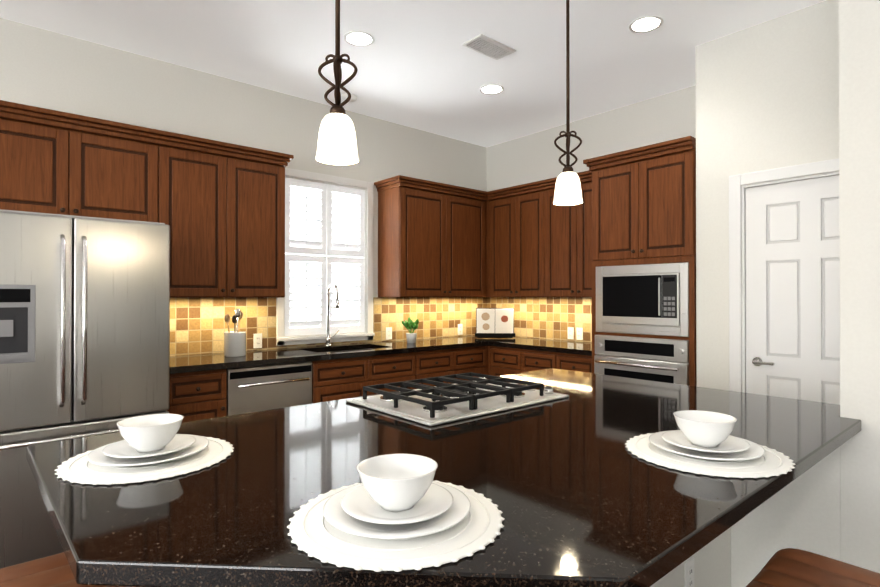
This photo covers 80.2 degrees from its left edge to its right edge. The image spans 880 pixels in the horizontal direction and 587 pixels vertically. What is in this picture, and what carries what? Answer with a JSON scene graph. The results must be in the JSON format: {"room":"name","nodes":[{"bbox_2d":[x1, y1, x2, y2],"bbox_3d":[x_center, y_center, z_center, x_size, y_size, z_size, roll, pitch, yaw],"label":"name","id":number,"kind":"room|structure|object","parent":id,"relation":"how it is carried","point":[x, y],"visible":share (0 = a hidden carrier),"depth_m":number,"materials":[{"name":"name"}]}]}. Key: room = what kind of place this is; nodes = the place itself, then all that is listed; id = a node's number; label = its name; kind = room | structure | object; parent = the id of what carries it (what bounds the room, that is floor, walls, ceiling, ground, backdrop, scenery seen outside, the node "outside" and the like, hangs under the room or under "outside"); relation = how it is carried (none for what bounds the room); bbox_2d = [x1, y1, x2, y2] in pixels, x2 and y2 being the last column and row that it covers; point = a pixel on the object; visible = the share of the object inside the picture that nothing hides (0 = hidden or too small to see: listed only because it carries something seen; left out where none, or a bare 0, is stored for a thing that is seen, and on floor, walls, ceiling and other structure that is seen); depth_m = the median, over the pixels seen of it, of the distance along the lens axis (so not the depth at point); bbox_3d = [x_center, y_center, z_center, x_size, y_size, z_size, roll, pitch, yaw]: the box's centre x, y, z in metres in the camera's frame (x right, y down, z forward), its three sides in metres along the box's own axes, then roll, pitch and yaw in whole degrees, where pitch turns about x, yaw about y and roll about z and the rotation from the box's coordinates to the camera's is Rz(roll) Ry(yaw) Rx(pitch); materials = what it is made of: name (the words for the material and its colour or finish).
{"room":"kitchen","nodes":[
{"label":"kitchen","id":0,"kind":"room"},
{"bbox_2d":[0,18,486,345],"bbox_3d":[-2.133,-0.141,3.678,12.400,3.030,0.150,0,0,-41],"label":"wall","id":1,"kind":"structure","parent":0,"point":[43,68],"depth_m":3.92,"materials":[{"name":"paint"}]},
{"bbox_2d":[0,108,159,222],"bbox_3d":[-2.295,-0.719,3.204,0.950,0.558,0.355,0,0,-41],"label":"upper cabinet","id":2,"kind":"object","parent":1,"relation":"attached to","point":[48,164],"depth_m":3.09,"materials":[{"name":"brown wood"}]},
{"bbox_2d":[160,136,287,297],"bbox_3d":[-1.632,-0.483,3.776,0.928,1.023,0.355,0,0,-41],"label":"upper cabinet","id":3,"kind":"object","parent":1,"relation":"attached to","point":[218,207],"depth_m":3.64,"materials":[{"name":"brown wood"}]},
{"bbox_2d":[276,168,374,345],"bbox_3d":[-1.020,-0.304,4.612,0.935,1.465,0.194,0,0,-41],"label":"window","id":4,"kind":"structure","parent":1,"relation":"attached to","point":[323,244],"depth_m":4.57,"materials":[{"name":"white"}]},
{"bbox_2d":[170,297,485,355],"bbox_3d":[-0.772,0.244,4.746,3.439,0.418,0.010,0,0,-41],"label":"backsplash","id":5,"kind":"structure","parent":1,"relation":"attached to","point":[198,325],"depth_m":4.22,"materials":[{"name":"tile"}]},
{"bbox_2d":[253,333,261,347],"bbox_3d":[-1.446,0.376,4.150,0.070,0.116,0.008,0,0,-41],"label":"electrical outlet plate","id":6,"kind":"object","parent":5,"relation":"attached to","point":[257,340],"depth_m":4.15,"materials":[{"name":"white plastic"}]},
{"bbox_2d":[386,327,391,339],"bbox_3d":[-0.486,0.381,4.981,0.070,0.116,0.008,0,0,-41],"label":"electrical outlet plate","id":7,"kind":"object","parent":5,"relation":"attached to","point":[388,329],"depth_m":4.98,"materials":[{"name":"white plastic"}]},
{"bbox_2d":[458,324,462,334],"bbox_3d":[0.217,0.384,5.590,0.070,0.116,0.008,0,0,-41],"label":"electrical outlet plate","id":8,"kind":"object","parent":5,"relation":"attached to","point":[460,326],"depth_m":5.59,"materials":[{"name":"white plastic"}]},
{"bbox_2d":[376,179,481,296],"bbox_3d":[-0.059,-0.476,5.139,1.084,1.023,0.355,0,0,-41],"label":"upper cabinet","id":9,"kind":"object","parent":1,"relation":"attached to","point":[438,239],"depth_m":4.88,"materials":[{"name":"brown wood"}]},
{"bbox_2d":[0,0,825,147],"bbox_3d":[1.026,-1.726,0.039,12.400,0.100,9.800,0,0,-41],"label":"ceiling","id":10,"kind":"structure","parent":0,"point":[419,66],"depth_m":3.51,"materials":[{"name":"paint"}]},
{"bbox_2d":[315,0,358,164],"bbox_3d":[-0.320,-1.042,1.635,0.152,1.250,0.152,0,0,-41],"label":"pendant light","id":11,"kind":"object","parent":10,"relation":"hanging from","point":[337,143],"visible":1,"depth_m":1.61,"materials":[{"name":"white glass"}]},
{"bbox_2d":[342,94,357,101],"bbox_3d":[-0.758,-1.635,4.380,0.132,0.033,0.132,0,0,-41],"label":"smoke detector","id":12,"kind":"object","parent":10,"relation":"attached to","point":[354,97],"visible":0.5,"depth_m":4.34,"materials":[{"name":"white plastic"}]},
{"bbox_2d":[344,31,374,46],"bbox_3d":[-0.524,-1.651,3.392,0.200,0.010,0.200,0,0,-41],"label":"recessed light","id":13,"kind":"object","parent":10,"relation":"in","point":[359,38],"visible":1,"depth_m":3.38,"materials":[{"name":"white"}]},
{"bbox_2d":[462,34,515,59],"bbox_3d":[0.332,-1.652,3.512,0.340,0.010,0.180,0,0,-41],"label":"ceiling vent","id":14,"kind":"object","parent":10,"relation":"in","point":[488,47],"visible":1,"depth_m":3.50,"materials":[{"name":"white metal"}]},
{"bbox_2d":[479,84,503,94],"bbox_3d":[0.419,-1.647,4.222,0.200,0.010,0.200,0,0,-41],"label":"recessed light","id":15,"kind":"object","parent":10,"relation":"in","point":[492,89],"visible":0.98,"depth_m":4.22,"materials":[{"name":"white"}]},
{"bbox_2d":[553,0,582,205],"bbox_3d":[0.585,-1.038,2.392,0.152,1.250,0.152,0,0,-41],"label":"pendant light","id":16,"kind":"object","parent":10,"relation":"hanging from","point":[568,189],"visible":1,"depth_m":2.38,"materials":[{"name":"white glass"}]},
{"bbox_2d":[629,16,663,32],"bbox_3d":[1.266,-1.652,3.213,0.200,0.010,0.200,0,0,-41],"label":"recessed light","id":17,"kind":"object","parent":10,"relation":"in","point":[645,24],"visible":1,"depth_m":3.21,"materials":[{"name":"white"}]},
{"bbox_2d":[487,85,695,191],"bbox_3d":[1.377,-0.134,5.010,0.150,3.030,2.731,0,0,-41],"label":"wall","id":18,"kind":"structure","parent":0,"point":[534,157],"depth_m":4.84,"materials":[{"name":"paint"}]},
{"bbox_2d":[490,187,537,296],"bbox_3d":[0.872,-0.475,5.205,0.355,1.023,0.807,0,0,-41],"label":"upper cabinet","id":19,"kind":"object","parent":18,"relation":"attached to","point":[513,214],"depth_m":5.10,"materials":[{"name":"brown wood"}]},
{"bbox_2d":[486,297,591,341],"bbox_3d":[1.110,0.247,5.191,0.010,0.418,1.770,0,0,-41],"label":"backsplash","id":20,"kind":"structure","parent":18,"relation":"attached to","point":[534,317],"depth_m":5.21,"materials":[{"name":"tile"}]},
{"bbox_2d":[568,327,573,338],"bbox_3d":[1.253,0.381,5.012,0.008,0.116,0.070,0,0,-41],"label":"electrical outlet plate","id":21,"kind":"object","parent":20,"relation":"attached to","point":[570,329],"depth_m":5.01,"materials":[{"name":"white plastic"}]},
{"bbox_2d":[576,327,582,339],"bbox_3d":[1.318,0.380,4.936,0.008,0.116,0.070,0,0,-41],"label":"electrical outlet plate","id":22,"kind":"object","parent":20,"relation":"attached to","point":[579,331],"depth_m":4.93,"materials":[{"name":"white plastic"}]},
{"bbox_2d":[538,175,592,296],"bbox_3d":[1.308,-0.478,4.702,0.355,1.023,0.766,0,0,-41],"label":"upper cabinet","id":23,"kind":"object","parent":18,"relation":"attached to","point":[565,261],"depth_m":4.66,"materials":[{"name":"brown wood"}]},
{"bbox_2d":[696,0,838,390],"bbox_3d":[2.198,-0.145,3.030,0.120,3.030,1.340,0,0,-41],"label":"wall","id":24,"kind":"structure","parent":0,"point":[767,95],"depth_m":3.25,"materials":[{"name":"paint"}]},
{"bbox_2d":[729,158,839,404],"bbox_3d":[2.162,0.309,3.036,0.162,2.118,0.860,0,0,-41],"label":"pantry door","id":25,"kind":"structure","parent":24,"relation":"in","point":[784,309],"depth_m":3.11,"materials":[{"name":"white paint"}]},
{"bbox_2d":[839,0,879,572],"bbox_3d":[1.583,-0.151,1.823,0.300,3.030,0.330,0,0,-41],"label":"wall","id":26,"kind":"structure","parent":0,"point":[859,127],"depth_m":1.80,"materials":[{"name":"paint"}]},
{"bbox_3d":[1.026,1.404,0.022,12.400,0.100,9.800,0,0,-41],"label":"floor","id":27,"kind":"structure","parent":0,"visible":0},
{"bbox_2d":[0,552,131,586],"bbox_3d":[-0.857,1.002,1.105,0.420,0.713,0.451,0,0,-41],"label":"stool","id":28,"kind":"object","parent":27,"relation":"on","point":[55,570],"visible":0.44,"depth_m":1.22,"materials":[{"name":"brown wood"}]},
{"bbox_2d":[0,209,169,568],"bbox_3d":[-2.160,0.481,2.935,0.999,1.774,0.873,0,0,-41],"label":"refrigerator","id":29,"kind":"object","parent":27,"relation":"on","point":[84,326],"visible":0.79,"depth_m":2.67,"materials":[{"name":"grey metal"}]},
{"bbox_2d":[167,335,522,422],"bbox_3d":[-0.562,0.916,4.504,3.434,0.925,0.647,0,0,-41],"label":"base cabinet","id":30,"kind":"object","parent":27,"relation":"on","point":[198,386],"depth_m":3.99,"materials":[{"name":"brown wood"}]},
{"bbox_2d":[224,308,245,356],"bbox_3d":[-1.472,0.277,3.751,0.152,0.343,0.150,0,0,-41],"label":"utensil crock","id":31,"kind":"object","parent":30,"relation":"on","point":[235,343],"visible":1,"depth_m":3.70,"materials":[{"name":"white ceramic"}]},
{"bbox_2d":[226,361,311,415],"bbox_3d":[-1.337,0.927,3.810,0.601,0.870,0.663,0,0,-41],"label":"dishwasher","id":32,"kind":"object","parent":30,"relation":"in","point":[260,388],"visible":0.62,"depth_m":3.58,"materials":[{"name":"silver metal"}]},
{"bbox_2d":[325,283,338,345],"bbox_3d":[-0.885,0.181,4.464,0.130,0.541,0.193,0,0,-41],"label":"faucet","id":33,"kind":"object","parent":30,"relation":"on","point":[328,337],"visible":0.98,"depth_m":4.48,"materials":[{"name":"silver metal"}]},
{"bbox_2d":[402,317,418,342],"bbox_3d":[-0.270,0.335,4.798,0.186,0.237,0.194,0,0,-41],"label":"potted plant","id":34,"kind":"object","parent":30,"relation":"on","point":[409,325],"visible":1,"depth_m":4.76,"materials":[{"name":"green plant"}]},
{"bbox_2d":[475,308,514,337],"bbox_3d":[0.568,0.303,5.402,0.341,0.311,0.341,0,0,-41],"label":"cookbook stand","id":35,"kind":"object","parent":30,"relation":"on","point":[495,322],"visible":1,"depth_m":5.38,"materials":[{"name":"white paper"}]},
{"bbox_2d":[487,337,591,375],"bbox_3d":[1.078,0.917,4.741,0.644,0.925,1.140,0,0,-41],"label":"base cabinet","id":36,"kind":"object","parent":27,"relation":"on","point":[504,356],"depth_m":4.65,"materials":[{"name":"brown wood"}]},
{"bbox_2d":[583,136,695,385],"bbox_3d":[1.664,0.165,4.006,0.723,2.420,0.828,0,0,-41],"label":"tall cabinet","id":37,"kind":"object","parent":27,"relation":"on","point":[643,204],"visible":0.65,"depth_m":3.73,"materials":[{"name":"brown wood"}]},
{"bbox_2d":[594,335,688,384],"bbox_3d":[1.416,0.686,3.759,0.100,0.736,0.709,0,0,-41],"label":"wall oven","id":38,"kind":"object","parent":37,"relation":"in","point":[659,360],"visible":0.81,"depth_m":3.73,"materials":[{"name":"silver metal"}]},
{"bbox_2d":[596,262,688,336],"bbox_3d":[1.435,0.043,3.779,0.050,0.503,0.709,0,0,-41],"label":"microwave","id":39,"kind":"object","parent":37,"relation":"in","point":[649,299],"visible":1,"depth_m":3.74,"materials":[{"name":"silver metal"}]},
{"bbox_2d":[658,448,840,586],"bbox_3d":[0.351,0.919,1.855,2.044,0.890,1.409,0,0,-41],"label":"kitchen island","id":40,"kind":"object","parent":27,"relation":"on","point":[806,516],"depth_m":1.95,"materials":[{"name":"paint"}]},
{"bbox_2d":[26,368,860,586],"bbox_3d":[0.230,0.453,1.725,2.440,0.040,1.490,0,0,-41],"label":"island countertop","id":41,"kind":"structure","parent":40,"relation":"on","point":[579,509],"depth_m":1.15,"materials":[{"name":"black stone"}]},
{"bbox_2d":[54,414,233,484],"bbox_3d":[-0.757,0.381,1.367,0.408,0.098,0.408,0,0,-41],"label":"place setting","id":42,"kind":"object","parent":41,"relation":"on","point":[152,447],"visible":1,"depth_m":1.31,"materials":[{"name":"white ceramic"}]},
{"bbox_2d":[287,454,503,571],"bbox_3d":[-0.081,0.379,1.000,0.408,0.098,0.408,0,0,-41],"label":"place setting","id":43,"kind":"object","parent":41,"relation":"on","point":[396,512],"visible":1,"depth_m":0.94,"materials":[{"name":"white ceramic"}]},
{"bbox_2d":[346,372,568,425],"bbox_3d":[0.082,0.403,2.140,0.760,0.062,0.530,0,0,-41],"label":"cooktop","id":44,"kind":"object","parent":41,"relation":"in","point":[440,402],"visible":1,"depth_m":2.02,"materials":[{"name":"silver metal"}]},
{"bbox_2d":[625,410,795,477],"bbox_3d":[0.714,0.381,1.411,0.408,0.098,0.408,0,0,-41],"label":"place setting","id":45,"kind":"object","parent":41,"relation":"on","point":[703,442],"visible":1,"depth_m":1.36,"materials":[{"name":"white ceramic"}]},
{"bbox_2d":[746,548,879,586],"bbox_3d":[0.840,1.002,1.093,0.451,0.713,0.420,0,0,-41],"label":"stool","id":46,"kind":"object","parent":27,"relation":"on","point":[789,567],"visible":1,"depth_m":1.22,"materials":[{"name":"brown wood"}]},
{"label":"outside","id":47,"kind":"structure","parent":0,"visible":0},
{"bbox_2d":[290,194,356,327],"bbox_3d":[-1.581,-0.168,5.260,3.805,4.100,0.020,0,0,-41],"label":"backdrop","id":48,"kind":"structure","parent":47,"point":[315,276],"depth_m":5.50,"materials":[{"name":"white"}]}
]}

